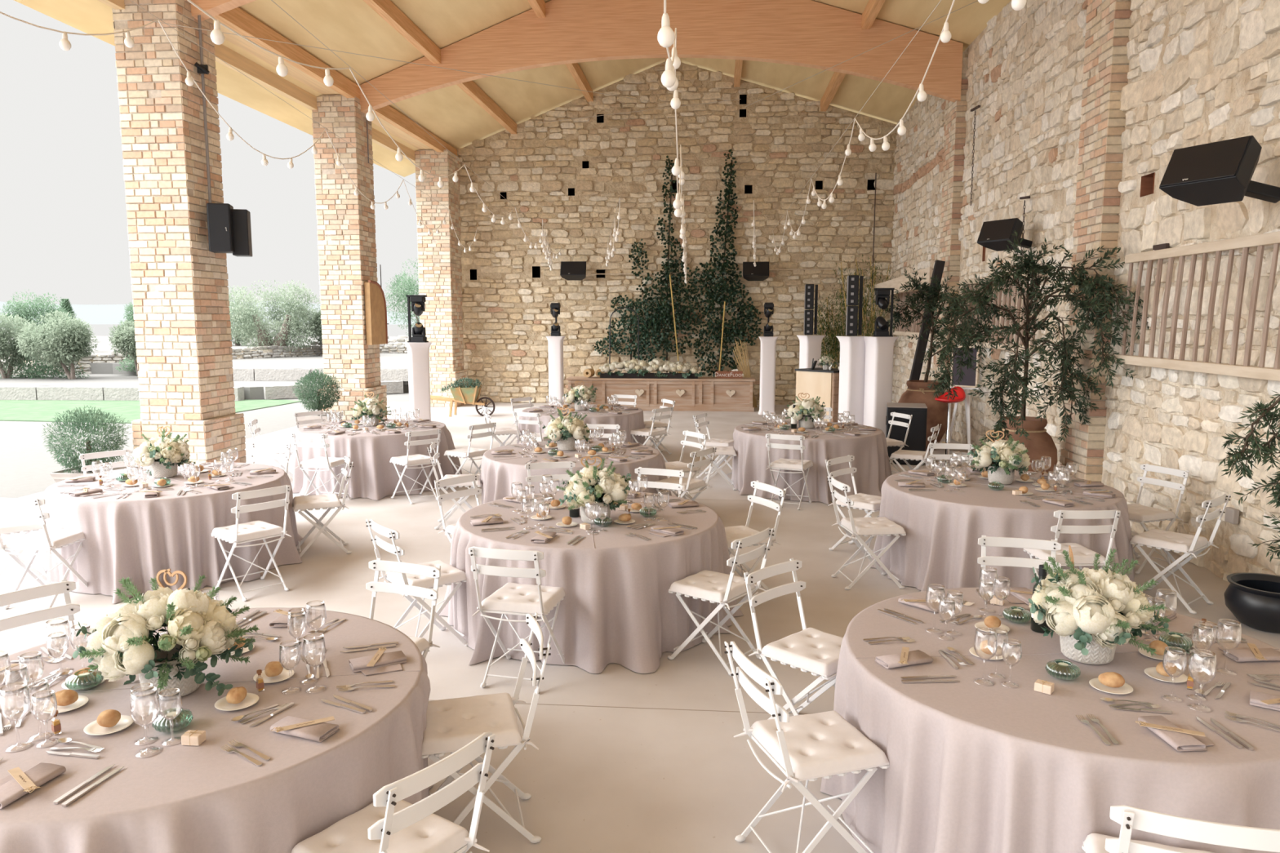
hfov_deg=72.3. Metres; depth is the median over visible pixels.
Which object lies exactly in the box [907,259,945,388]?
leaning post
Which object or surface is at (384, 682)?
fork
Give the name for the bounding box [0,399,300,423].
lawn
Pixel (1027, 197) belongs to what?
chain
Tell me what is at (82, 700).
bread plate
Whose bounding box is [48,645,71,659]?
knife
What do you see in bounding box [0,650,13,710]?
wine glass
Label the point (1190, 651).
bowl
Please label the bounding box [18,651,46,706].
wine glass
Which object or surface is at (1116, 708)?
knife
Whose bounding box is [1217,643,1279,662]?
linen napkin
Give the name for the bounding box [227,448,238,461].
bowl
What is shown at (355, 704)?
knife
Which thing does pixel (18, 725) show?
spoon
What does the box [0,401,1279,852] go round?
floor
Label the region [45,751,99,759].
knife
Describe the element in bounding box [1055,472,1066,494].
wine glass
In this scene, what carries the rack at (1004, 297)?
attached to the wall at (1083, 113)
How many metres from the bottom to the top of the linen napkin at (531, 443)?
0.034 m
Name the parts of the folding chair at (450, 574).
leg, leg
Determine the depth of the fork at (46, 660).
3.58 m
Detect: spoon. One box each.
[15,705,28,728]
[38,670,71,691]
[57,737,102,748]
[231,704,278,721]
[248,637,277,640]
[305,664,314,679]
[548,526,571,530]
[946,647,973,665]
[956,614,982,624]
[1100,697,1151,705]
[1180,648,1203,663]
[1194,680,1207,694]
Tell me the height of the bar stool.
1.155 m
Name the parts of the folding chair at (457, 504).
leg, leg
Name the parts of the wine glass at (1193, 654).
stem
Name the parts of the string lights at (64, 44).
bulb, bulb, bulb, bulb, bulb, bulb, bulb, bulb, bulb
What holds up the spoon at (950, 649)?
on the tablecloth at (982, 766)
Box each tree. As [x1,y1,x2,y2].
[0,288,72,337]
[0,312,44,378]
[14,309,98,379]
[108,318,137,374]
[119,302,135,328]
[229,302,261,346]
[302,309,322,344]
[385,257,419,335]
[880,265,980,391]
[921,230,1148,447]
[1218,390,1279,582]
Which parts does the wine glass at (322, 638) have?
stem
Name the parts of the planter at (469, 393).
leg, leg, handle, handle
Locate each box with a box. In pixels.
[138,482,148,488]
[181,729,205,746]
[565,376,755,411]
[574,453,581,457]
[579,522,590,529]
[617,504,627,511]
[990,595,1004,605]
[1012,489,1022,495]
[1034,679,1054,694]
[1224,506,1239,524]
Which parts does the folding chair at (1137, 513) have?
leg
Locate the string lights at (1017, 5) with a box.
[772,0,1026,254]
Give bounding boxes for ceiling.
[13,0,1010,177]
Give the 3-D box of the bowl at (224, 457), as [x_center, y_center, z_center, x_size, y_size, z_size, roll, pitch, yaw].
[-3.550,0.324,7.562,0.085,0.116,0.085,1,7,5]
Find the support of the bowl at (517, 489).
on the wine glass at (517, 489)
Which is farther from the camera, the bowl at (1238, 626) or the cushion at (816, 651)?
the cushion at (816, 651)
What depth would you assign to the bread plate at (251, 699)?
3.19 m
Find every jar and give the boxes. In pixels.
[897,380,951,450]
[990,416,1057,473]
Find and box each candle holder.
[64,669,103,691]
[115,473,132,481]
[151,707,193,733]
[154,477,170,485]
[342,422,352,427]
[386,422,395,427]
[547,448,559,455]
[591,445,602,452]
[594,515,613,526]
[639,506,656,516]
[779,424,789,430]
[936,475,952,483]
[988,481,1004,490]
[1002,606,1031,622]
[1044,659,1080,679]
[1158,631,1191,650]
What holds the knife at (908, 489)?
on the tablecloth at (940, 545)
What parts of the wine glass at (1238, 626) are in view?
stem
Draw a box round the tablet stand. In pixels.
[811,358,817,369]
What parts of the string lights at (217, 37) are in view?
bulb, bulb, bulb, bulb, bulb, bulb, bulb, bulb, bulb, bulb, string lights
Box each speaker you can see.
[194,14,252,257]
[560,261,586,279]
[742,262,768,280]
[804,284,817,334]
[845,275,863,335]
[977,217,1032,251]
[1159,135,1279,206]
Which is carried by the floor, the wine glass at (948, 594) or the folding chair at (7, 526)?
the folding chair at (7, 526)
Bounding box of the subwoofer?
[885,402,927,465]
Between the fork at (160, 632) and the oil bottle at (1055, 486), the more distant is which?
the oil bottle at (1055, 486)
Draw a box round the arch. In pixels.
[608,306,639,372]
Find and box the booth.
[795,367,839,422]
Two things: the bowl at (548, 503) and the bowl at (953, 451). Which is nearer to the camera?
the bowl at (548, 503)
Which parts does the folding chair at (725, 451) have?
leg, leg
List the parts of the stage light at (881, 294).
plate, post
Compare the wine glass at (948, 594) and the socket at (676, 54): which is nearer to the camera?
the wine glass at (948, 594)
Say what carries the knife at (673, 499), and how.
on the tablecloth at (617, 606)
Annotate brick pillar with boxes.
[111,0,246,466]
[311,94,387,421]
[414,149,468,407]
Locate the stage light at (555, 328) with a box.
[550,302,560,336]
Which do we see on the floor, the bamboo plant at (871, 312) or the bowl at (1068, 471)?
the bamboo plant at (871, 312)
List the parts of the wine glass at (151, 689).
stem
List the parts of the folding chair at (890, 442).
leg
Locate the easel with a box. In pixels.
[942,386,981,465]
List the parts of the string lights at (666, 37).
bulb, bulb, bulb, bulb, bulb, bulb, bulb, bulb, bulb, bulb, bulb, bulb, bulb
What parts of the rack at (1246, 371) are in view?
rail, rail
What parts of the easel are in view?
leg, leg, leg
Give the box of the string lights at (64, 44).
[0,0,477,252]
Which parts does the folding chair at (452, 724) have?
leg, leg, seat rod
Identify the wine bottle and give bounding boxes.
[568,507,579,517]
[791,404,796,428]
[1030,564,1048,633]
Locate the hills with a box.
[0,301,420,324]
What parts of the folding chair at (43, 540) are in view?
leg, seat rod, leg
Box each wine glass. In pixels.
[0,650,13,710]
[0,681,33,751]
[4,663,31,716]
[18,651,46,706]
[23,679,52,739]
[31,689,59,746]
[44,617,72,674]
[46,631,71,679]
[70,623,91,672]
[91,460,103,485]
[99,465,110,486]
[102,462,112,484]
[124,456,133,475]
[127,465,139,492]
[129,683,158,743]
[129,686,162,758]
[133,466,143,489]
[139,468,150,490]
[157,688,182,745]
[179,464,191,487]
[183,462,195,488]
[191,465,199,486]
[199,587,219,600]
[213,458,223,481]
[221,451,230,472]
[223,457,235,481]
[227,448,239,471]
[279,640,301,693]
[287,608,306,651]
[287,611,307,658]
[297,635,318,683]
[302,633,327,693]
[305,600,327,653]
[326,413,333,430]
[511,482,523,511]
[516,488,526,512]
[520,436,528,457]
[521,429,529,448]
[521,497,534,528]
[524,484,534,511]
[533,497,544,526]
[538,481,548,504]
[538,502,549,528]
[542,474,552,502]
[550,479,559,504]
[577,439,585,460]
[584,502,595,531]
[586,501,599,533]
[596,504,608,530]
[616,435,624,455]
[628,480,638,505]
[636,475,647,502]
[643,493,654,519]
[653,493,662,519]
[657,490,669,521]
[924,456,935,481]
[924,583,945,631]
[937,459,947,480]
[937,598,955,639]
[943,465,955,491]
[945,590,964,634]
[951,451,961,475]
[951,466,962,490]
[956,470,965,492]
[960,454,969,476]
[972,626,997,684]
[977,566,997,612]
[977,579,995,616]
[986,627,1008,677]
[992,576,1010,618]
[1000,638,1022,686]
[1034,459,1044,481]
[1040,456,1051,480]
[1046,471,1057,495]
[1053,464,1063,488]
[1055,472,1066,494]
[1057,469,1069,497]
[1065,462,1076,488]
[1137,594,1152,635]
[1143,597,1165,641]
[1152,588,1177,635]
[1160,646,1186,701]
[1185,650,1210,700]
[1186,648,1217,711]
[1191,622,1213,673]
[1195,621,1217,666]
[1213,618,1241,674]
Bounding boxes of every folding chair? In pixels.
[0,497,88,608]
[0,519,48,582]
[0,579,79,635]
[79,448,133,475]
[210,484,291,601]
[248,418,293,485]
[248,442,291,484]
[291,432,351,499]
[291,731,495,852]
[292,455,353,557]
[293,410,325,429]
[365,519,467,646]
[365,558,440,658]
[389,429,440,504]
[422,612,551,843]
[426,441,481,529]
[434,473,481,542]
[444,422,496,490]
[468,546,564,693]
[480,404,521,446]
[510,396,533,425]
[513,411,550,441]
[524,461,575,493]
[585,423,620,440]
[611,394,636,407]
[630,406,673,462]
[633,466,684,497]
[644,399,675,454]
[655,447,716,501]
[665,430,707,501]
[667,527,774,676]
[693,412,733,479]
[694,418,737,490]
[724,480,786,590]
[724,641,889,852]
[743,558,843,719]
[765,433,813,510]
[804,407,832,422]
[825,454,881,557]
[826,475,906,590]
[885,412,912,472]
[889,423,941,471]
[928,443,973,468]
[977,535,1061,587]
[1023,510,1120,578]
[1081,804,1279,852]
[1127,463,1189,573]
[1128,493,1231,613]
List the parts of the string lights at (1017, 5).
bulb, bulb, bulb, bulb, bulb, bulb, bulb, bulb, bulb, bulb, bulb, bulb, bulb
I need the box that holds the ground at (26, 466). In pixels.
[0,392,408,497]
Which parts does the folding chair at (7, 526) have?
leg, leg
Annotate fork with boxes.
[2,710,17,730]
[9,658,63,662]
[17,656,65,659]
[26,672,62,691]
[49,746,104,752]
[158,628,167,635]
[219,744,262,765]
[227,739,270,760]
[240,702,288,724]
[242,634,277,638]
[308,618,338,633]
[315,660,321,679]
[316,618,346,633]
[336,680,393,688]
[337,684,395,691]
[470,513,498,517]
[471,515,502,518]
[505,530,524,538]
[511,530,528,538]
[625,533,648,540]
[628,532,650,539]
[676,509,702,512]
[680,511,706,513]
[862,636,910,640]
[867,639,915,644]
[932,595,972,605]
[936,593,973,604]
[941,649,968,665]
[951,613,970,623]
[1020,500,1037,506]
[1074,496,1104,500]
[1075,715,1111,745]
[1086,714,1118,744]
[1108,703,1160,707]
[1182,626,1199,635]
[1183,646,1212,664]
[1192,627,1214,638]
[1201,681,1225,696]
[1223,715,1279,731]
[1224,710,1279,728]
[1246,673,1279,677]
[1253,675,1279,680]
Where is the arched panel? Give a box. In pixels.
[364,264,388,345]
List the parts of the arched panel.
moulding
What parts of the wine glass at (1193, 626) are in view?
stem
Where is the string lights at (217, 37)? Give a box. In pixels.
[187,0,561,270]
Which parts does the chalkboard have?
frame rail, frame rail, frame rail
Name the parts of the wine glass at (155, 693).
stem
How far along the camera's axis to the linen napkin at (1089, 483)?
7.33 m
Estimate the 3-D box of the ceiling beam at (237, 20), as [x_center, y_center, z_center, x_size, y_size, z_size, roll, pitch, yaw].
[-5.910,-4.883,6.733,0.140,0.260,31.500,1,7,5]
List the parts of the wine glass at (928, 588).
stem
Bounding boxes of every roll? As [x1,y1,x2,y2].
[50,689,78,706]
[70,667,97,683]
[97,709,120,727]
[124,473,131,479]
[124,478,137,484]
[156,479,166,485]
[187,475,199,482]
[195,465,204,471]
[212,469,221,475]
[226,686,246,703]
[227,637,245,649]
[264,661,283,676]
[352,425,358,429]
[354,419,359,424]
[376,425,383,428]
[395,422,401,426]
[534,447,542,452]
[536,510,546,517]
[549,442,557,447]
[551,499,559,506]
[556,450,563,456]
[561,515,572,524]
[577,441,583,446]
[582,368,595,377]
[587,449,595,455]
[595,368,604,377]
[597,443,604,448]
[601,447,608,452]
[617,513,631,521]
[631,502,641,510]
[798,426,804,431]
[825,426,832,431]
[833,424,839,429]
[953,478,961,484]
[957,472,965,478]
[979,640,997,654]
[981,471,987,477]
[983,615,1000,629]
[1018,486,1027,493]
[1020,474,1029,480]
[1036,478,1046,484]
[1040,483,1049,489]
[1097,671,1124,687]
[1149,640,1168,655]
[1155,661,1176,676]
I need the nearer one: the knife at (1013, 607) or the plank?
the knife at (1013, 607)
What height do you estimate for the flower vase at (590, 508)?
0.152 m
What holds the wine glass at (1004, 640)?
on the tablecloth at (982, 766)
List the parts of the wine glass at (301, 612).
stem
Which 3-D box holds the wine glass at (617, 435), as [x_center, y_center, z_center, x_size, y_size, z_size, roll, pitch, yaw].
[-0.199,0.192,8.997,0.084,0.206,0.084,2,7,12]
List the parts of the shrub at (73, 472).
stem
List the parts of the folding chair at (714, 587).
leg, leg, seat rod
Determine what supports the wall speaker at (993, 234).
attached to the wall at (1083, 113)
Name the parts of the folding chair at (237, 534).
leg, seat rod, leg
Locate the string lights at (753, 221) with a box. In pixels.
[751,199,756,266]
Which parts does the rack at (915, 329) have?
rail, rail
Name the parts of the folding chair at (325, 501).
leg, leg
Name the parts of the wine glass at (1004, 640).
stem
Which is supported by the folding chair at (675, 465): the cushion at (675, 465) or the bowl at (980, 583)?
the cushion at (675, 465)
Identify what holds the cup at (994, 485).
on the candle holder at (995, 485)
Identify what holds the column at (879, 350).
on the floor
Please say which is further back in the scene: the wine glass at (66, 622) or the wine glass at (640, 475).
the wine glass at (640, 475)
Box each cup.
[75,672,93,686]
[120,475,125,479]
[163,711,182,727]
[599,517,607,524]
[644,508,652,514]
[941,475,947,480]
[992,483,999,488]
[1010,608,1023,619]
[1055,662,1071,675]
[1168,634,1183,646]
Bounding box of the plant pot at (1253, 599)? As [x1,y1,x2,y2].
[1224,573,1279,633]
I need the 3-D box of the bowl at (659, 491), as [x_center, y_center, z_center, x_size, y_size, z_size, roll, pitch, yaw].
[0.162,0.507,6.080,0.085,0.116,0.085,1,7,5]
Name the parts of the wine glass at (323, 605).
stem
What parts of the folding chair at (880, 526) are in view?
seat rod, leg, leg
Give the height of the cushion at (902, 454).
0.054 m
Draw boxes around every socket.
[62,31,67,39]
[125,30,130,37]
[186,71,191,76]
[213,19,220,29]
[278,55,284,63]
[324,67,330,75]
[368,105,372,111]
[661,13,670,26]
[665,57,672,70]
[671,47,677,55]
[673,89,678,97]
[674,158,679,165]
[675,192,679,199]
[883,135,887,142]
[899,119,903,125]
[919,83,924,91]
[943,22,948,30]
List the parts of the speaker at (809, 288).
panel, panel, stand post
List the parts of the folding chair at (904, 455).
leg, leg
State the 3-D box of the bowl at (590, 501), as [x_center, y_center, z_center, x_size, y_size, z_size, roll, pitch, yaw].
[-0.309,0.552,5.716,0.085,0.116,0.085,1,7,5]
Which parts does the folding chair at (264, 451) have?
leg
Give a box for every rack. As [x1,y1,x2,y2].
[893,284,937,337]
[957,272,1042,352]
[1113,231,1279,381]
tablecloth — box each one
[0,607,433,852]
[42,462,303,604]
[292,418,462,500]
[439,491,743,673]
[480,440,671,504]
[516,404,645,445]
[731,420,892,504]
[820,587,1279,852]
[866,467,1134,591]
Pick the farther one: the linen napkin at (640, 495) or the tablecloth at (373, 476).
the tablecloth at (373, 476)
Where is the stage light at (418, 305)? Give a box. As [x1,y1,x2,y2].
[405,294,428,342]
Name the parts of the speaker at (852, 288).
panel, panel, stand post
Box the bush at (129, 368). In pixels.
[115,354,136,373]
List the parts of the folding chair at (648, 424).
leg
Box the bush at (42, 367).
[0,352,91,378]
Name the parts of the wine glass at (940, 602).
stem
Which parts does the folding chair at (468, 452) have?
leg, leg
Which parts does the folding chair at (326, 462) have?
leg, seat rod, leg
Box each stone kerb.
[0,386,244,400]
[232,368,408,381]
[262,380,403,399]
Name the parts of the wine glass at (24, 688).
stem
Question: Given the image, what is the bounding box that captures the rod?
[871,173,876,284]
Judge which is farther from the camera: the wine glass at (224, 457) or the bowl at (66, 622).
the wine glass at (224, 457)
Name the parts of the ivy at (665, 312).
stem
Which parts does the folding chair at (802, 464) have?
leg, seat rod, leg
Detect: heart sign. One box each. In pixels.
[155,568,186,635]
[156,426,171,436]
[364,391,373,398]
[558,407,570,416]
[580,455,602,467]
[797,392,809,399]
[985,430,1004,464]
[1068,545,1074,568]
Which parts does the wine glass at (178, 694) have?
stem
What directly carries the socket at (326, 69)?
attached to the string lights at (217, 37)
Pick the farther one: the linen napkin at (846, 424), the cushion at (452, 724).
the linen napkin at (846, 424)
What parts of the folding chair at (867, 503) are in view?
leg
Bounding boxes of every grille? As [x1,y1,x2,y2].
[743,262,768,275]
[977,217,1016,242]
[1159,135,1250,186]
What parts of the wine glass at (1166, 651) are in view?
stem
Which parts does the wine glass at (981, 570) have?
stem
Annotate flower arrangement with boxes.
[72,573,259,696]
[132,429,195,469]
[350,394,391,424]
[542,408,590,446]
[555,458,631,511]
[562,385,597,407]
[785,395,826,426]
[817,353,836,366]
[967,433,1031,475]
[1028,547,1169,655]
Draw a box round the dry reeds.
[733,339,757,407]
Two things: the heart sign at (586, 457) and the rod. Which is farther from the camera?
the rod
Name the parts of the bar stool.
stem, seat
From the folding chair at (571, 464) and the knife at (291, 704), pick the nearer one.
the knife at (291, 704)
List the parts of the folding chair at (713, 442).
leg, leg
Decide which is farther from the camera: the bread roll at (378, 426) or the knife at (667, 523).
the bread roll at (378, 426)
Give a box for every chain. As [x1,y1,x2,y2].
[969,105,980,205]
[1019,195,1030,256]
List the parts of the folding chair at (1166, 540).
leg, leg, seat rod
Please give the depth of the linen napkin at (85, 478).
7.54 m
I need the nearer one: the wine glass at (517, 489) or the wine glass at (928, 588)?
the wine glass at (928, 588)
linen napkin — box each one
[0,663,26,683]
[0,762,66,808]
[64,475,95,482]
[68,488,102,496]
[79,630,92,640]
[140,489,162,497]
[204,483,233,490]
[209,461,231,466]
[249,467,275,474]
[268,607,321,627]
[270,715,339,742]
[302,425,321,428]
[328,430,345,435]
[330,420,346,423]
[348,646,406,675]
[383,429,400,434]
[413,418,431,422]
[417,424,435,427]
[470,515,503,525]
[491,449,511,454]
[502,495,531,503]
[519,441,538,445]
[527,408,542,412]
[530,530,556,543]
[539,458,559,462]
[541,404,555,407]
[608,411,622,414]
[608,456,627,462]
[609,403,622,406]
[620,441,639,447]
[624,407,638,409]
[626,489,646,497]
[631,449,653,454]
[648,524,684,537]
[668,499,698,507]
[742,426,760,430]
[751,421,768,424]
[790,432,808,437]
[840,422,857,425]
[843,431,861,435]
[858,426,875,430]
[875,646,933,669]
[897,480,924,487]
[897,595,946,613]
[908,469,934,475]
[964,466,983,472]
[1000,586,1032,604]
[1039,471,1067,479]
[1042,497,1074,506]
[1073,480,1103,486]
[1082,490,1115,498]
[1135,715,1213,751]
[1151,608,1177,626]
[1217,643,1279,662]
[1249,690,1279,711]
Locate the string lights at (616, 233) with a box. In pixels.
[604,198,621,266]
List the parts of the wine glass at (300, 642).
stem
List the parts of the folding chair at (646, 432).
leg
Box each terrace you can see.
[0,336,408,384]
[0,373,408,399]
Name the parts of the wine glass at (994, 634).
stem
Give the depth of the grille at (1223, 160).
6.42 m
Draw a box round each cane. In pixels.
[669,274,679,373]
[719,301,725,371]
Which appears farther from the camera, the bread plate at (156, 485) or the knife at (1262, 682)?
the bread plate at (156, 485)
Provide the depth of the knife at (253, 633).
3.89 m
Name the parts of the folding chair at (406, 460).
leg, seat rod, leg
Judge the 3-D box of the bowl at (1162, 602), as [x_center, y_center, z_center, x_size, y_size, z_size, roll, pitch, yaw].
[2.241,0.803,3.809,0.076,0.105,0.076,1,7,5]
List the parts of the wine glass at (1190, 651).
stem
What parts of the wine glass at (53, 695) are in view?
stem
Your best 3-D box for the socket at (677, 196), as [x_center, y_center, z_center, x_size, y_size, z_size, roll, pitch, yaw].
[0.265,-1.613,6.142,0.029,0.050,0.028,5,12,4]
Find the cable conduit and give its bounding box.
[366,119,368,163]
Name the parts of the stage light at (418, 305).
post, plate, floor plate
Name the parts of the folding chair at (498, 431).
leg, leg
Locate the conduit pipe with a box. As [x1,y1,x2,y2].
[591,268,878,274]
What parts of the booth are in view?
panel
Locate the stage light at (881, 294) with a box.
[871,288,894,336]
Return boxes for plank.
[866,266,932,300]
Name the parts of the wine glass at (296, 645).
stem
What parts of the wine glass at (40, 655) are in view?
stem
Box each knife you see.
[0,713,3,735]
[12,672,58,694]
[40,646,57,662]
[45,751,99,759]
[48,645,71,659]
[53,764,115,804]
[61,766,124,806]
[91,492,119,497]
[92,493,121,498]
[235,609,260,624]
[238,611,266,626]
[245,631,280,637]
[248,702,293,727]
[320,698,365,713]
[322,658,329,677]
[333,694,373,711]
[339,644,395,652]
[342,641,398,648]
[480,528,515,532]
[481,527,511,530]
[488,503,509,508]
[493,502,513,507]
[546,529,573,533]
[565,535,580,544]
[570,536,585,545]
[634,523,654,529]
[653,498,679,502]
[655,499,680,502]
[666,523,693,529]
[671,522,697,528]
[877,608,915,624]
[884,608,923,622]
[900,675,956,679]
[901,680,959,683]
[908,488,934,489]
[908,489,935,490]
[938,649,958,668]
[939,613,967,622]
[975,589,987,604]
[984,590,994,604]
[1013,607,1030,610]
[1067,498,1086,504]
[1071,498,1093,504]
[1110,706,1172,714]
[1190,636,1245,639]
[1190,645,1217,664]
[1192,640,1247,642]
[1195,715,1243,748]
[1210,718,1253,750]
[1214,681,1231,698]
[1247,681,1279,690]
[1253,679,1279,687]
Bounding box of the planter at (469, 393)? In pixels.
[430,377,495,417]
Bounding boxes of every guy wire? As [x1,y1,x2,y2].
[143,19,648,101]
[537,98,740,123]
[745,0,977,106]
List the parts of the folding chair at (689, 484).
seat rod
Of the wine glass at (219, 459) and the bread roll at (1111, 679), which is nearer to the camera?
the bread roll at (1111, 679)
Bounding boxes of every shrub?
[40,405,131,482]
[292,368,343,427]
[592,294,671,363]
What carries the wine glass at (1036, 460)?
on the tablecloth at (940, 545)
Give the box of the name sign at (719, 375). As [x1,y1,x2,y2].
[715,368,743,378]
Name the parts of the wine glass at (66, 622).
stem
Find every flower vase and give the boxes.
[138,644,202,700]
[150,458,177,478]
[361,414,378,426]
[557,434,577,450]
[573,400,588,410]
[579,497,610,524]
[798,415,815,428]
[822,364,830,369]
[987,464,1014,484]
[1059,634,1116,664]
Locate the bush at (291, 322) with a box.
[227,279,321,351]
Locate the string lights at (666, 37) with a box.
[657,0,687,283]
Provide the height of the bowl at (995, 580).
0.105 m
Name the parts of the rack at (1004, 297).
rail, rail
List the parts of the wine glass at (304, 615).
stem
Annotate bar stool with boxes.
[932,386,965,466]
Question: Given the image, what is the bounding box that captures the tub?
[449,386,480,403]
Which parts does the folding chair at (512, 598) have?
leg, seat rod, leg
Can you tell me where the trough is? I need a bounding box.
[597,358,706,378]
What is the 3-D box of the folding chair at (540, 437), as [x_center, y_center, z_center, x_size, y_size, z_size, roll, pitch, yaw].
[-1.457,0.201,12.404,0.456,0.855,0.536,4,8,28]
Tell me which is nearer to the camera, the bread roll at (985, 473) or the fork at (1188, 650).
the fork at (1188, 650)
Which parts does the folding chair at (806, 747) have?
leg, seat rod, leg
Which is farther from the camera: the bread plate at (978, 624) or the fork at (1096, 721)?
the bread plate at (978, 624)
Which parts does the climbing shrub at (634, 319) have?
stem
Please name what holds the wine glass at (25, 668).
on the tablecloth at (205, 797)
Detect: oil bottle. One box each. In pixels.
[51,710,61,735]
[98,475,102,485]
[208,470,211,479]
[256,669,264,692]
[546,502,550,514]
[1053,481,1057,491]
[1186,667,1194,689]
[1199,618,1206,636]
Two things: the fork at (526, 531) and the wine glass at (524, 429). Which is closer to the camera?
the fork at (526, 531)
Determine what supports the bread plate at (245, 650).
on the tablecloth at (205, 797)
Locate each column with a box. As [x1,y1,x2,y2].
[404,342,431,420]
[546,336,564,405]
[758,336,777,414]
[796,334,825,368]
[836,336,865,425]
[862,336,898,435]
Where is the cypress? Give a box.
[58,297,75,319]
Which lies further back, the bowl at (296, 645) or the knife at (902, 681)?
the knife at (902, 681)
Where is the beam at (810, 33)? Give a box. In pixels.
[360,0,963,113]
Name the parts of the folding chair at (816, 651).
leg, leg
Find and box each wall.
[0,335,412,374]
[457,60,897,405]
[888,0,1279,582]
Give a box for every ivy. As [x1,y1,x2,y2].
[628,155,706,373]
[688,149,762,377]
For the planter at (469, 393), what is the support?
on the floor
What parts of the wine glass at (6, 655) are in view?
stem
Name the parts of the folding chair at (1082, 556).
leg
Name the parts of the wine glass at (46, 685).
stem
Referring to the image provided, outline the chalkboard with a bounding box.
[950,346,979,387]
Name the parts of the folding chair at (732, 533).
leg, leg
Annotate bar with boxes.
[1152,243,1168,250]
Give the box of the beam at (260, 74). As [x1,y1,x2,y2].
[97,0,415,163]
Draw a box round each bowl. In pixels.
[0,650,11,685]
[0,682,31,721]
[4,664,29,693]
[18,652,44,682]
[23,679,50,713]
[31,689,57,722]
[44,617,70,649]
[46,631,68,658]
[70,623,91,650]
[91,460,103,475]
[99,465,109,477]
[102,462,112,475]
[127,465,138,480]
[129,683,155,717]
[129,686,159,726]
[157,688,182,720]
[179,464,190,476]
[183,462,195,477]
[223,457,234,471]
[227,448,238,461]
[279,640,300,670]
[287,608,305,632]
[287,612,306,638]
[297,636,317,662]
[302,633,326,666]
[305,601,326,630]
[511,482,523,498]
[516,488,526,502]
[521,497,534,515]
[524,484,534,499]
[533,497,544,513]
[538,482,548,495]
[538,502,549,517]
[542,474,552,490]
[550,479,559,493]
[584,502,595,518]
[586,501,599,519]
[596,504,608,519]
[628,480,638,493]
[636,475,647,491]
[643,493,654,508]
[653,493,662,507]
[657,490,669,507]
[925,583,945,611]
[937,459,947,471]
[937,598,955,622]
[944,465,955,479]
[945,590,964,615]
[951,451,961,465]
[952,467,962,479]
[973,626,997,659]
[977,579,995,601]
[978,566,997,592]
[987,627,1008,656]
[992,576,1010,600]
[1001,639,1022,666]
[1035,459,1044,472]
[1040,456,1051,470]
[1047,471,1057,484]
[1053,464,1063,477]
[1057,469,1069,484]
[1065,462,1076,476]
[1147,597,1165,622]
[1154,588,1177,617]
[1162,646,1186,677]
[1187,650,1210,679]
[1188,648,1217,684]
[1191,622,1213,651]
[1196,621,1217,646]
[1215,618,1241,650]
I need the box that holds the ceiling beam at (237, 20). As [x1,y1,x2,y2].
[213,7,457,155]
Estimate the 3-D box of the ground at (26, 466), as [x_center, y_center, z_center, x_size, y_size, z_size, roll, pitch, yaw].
[-22.773,-0.838,27.146,140.000,0.600,140.000,1,7,5]
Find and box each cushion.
[0,519,43,534]
[3,528,84,548]
[210,520,283,542]
[260,444,293,453]
[291,800,469,852]
[293,493,341,510]
[300,457,345,466]
[386,560,466,588]
[389,453,435,465]
[407,635,431,652]
[422,693,522,755]
[442,474,480,486]
[444,447,488,457]
[444,523,456,533]
[481,582,564,614]
[489,426,520,435]
[520,432,550,440]
[630,427,666,435]
[644,420,667,427]
[656,476,705,491]
[665,461,698,471]
[668,569,755,603]
[702,438,733,446]
[704,445,736,454]
[724,525,772,547]
[750,711,889,782]
[760,627,843,677]
[770,457,813,470]
[835,493,881,511]
[840,516,906,535]
[885,437,903,445]
[889,449,929,460]
[1023,542,1105,564]
[1083,833,1213,852]
[1127,503,1176,521]
[1129,528,1208,552]
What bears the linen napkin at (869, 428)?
on the tablecloth at (750, 464)
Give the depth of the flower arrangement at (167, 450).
7.64 m
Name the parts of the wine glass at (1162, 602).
stem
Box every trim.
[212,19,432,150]
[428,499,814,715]
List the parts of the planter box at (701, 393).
rail, rail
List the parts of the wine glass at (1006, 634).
stem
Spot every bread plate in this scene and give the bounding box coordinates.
[40,695,88,713]
[61,673,106,689]
[83,715,133,735]
[121,482,139,486]
[151,483,171,487]
[183,480,203,484]
[191,469,208,472]
[207,473,225,476]
[214,693,259,711]
[220,644,254,655]
[253,667,293,683]
[530,515,551,519]
[531,450,545,453]
[545,504,565,508]
[552,454,567,457]
[555,521,577,527]
[584,453,599,456]
[598,450,612,453]
[613,519,635,524]
[626,507,644,512]
[948,483,966,486]
[951,476,969,480]
[968,645,1007,659]
[974,622,1009,633]
[1015,478,1034,482]
[1019,491,1033,495]
[1031,482,1051,486]
[1035,487,1054,491]
[1088,678,1133,694]
[1137,646,1179,660]
[1144,666,1186,682]
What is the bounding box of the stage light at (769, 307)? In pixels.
[763,302,773,336]
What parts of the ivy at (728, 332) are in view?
stem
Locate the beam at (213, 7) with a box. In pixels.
[190,0,256,21]
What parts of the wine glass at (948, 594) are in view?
stem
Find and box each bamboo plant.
[813,284,875,380]
[831,251,895,343]
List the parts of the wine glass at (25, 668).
stem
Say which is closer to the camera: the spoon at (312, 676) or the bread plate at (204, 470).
the spoon at (312, 676)
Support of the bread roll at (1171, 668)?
on the bread plate at (1151, 672)

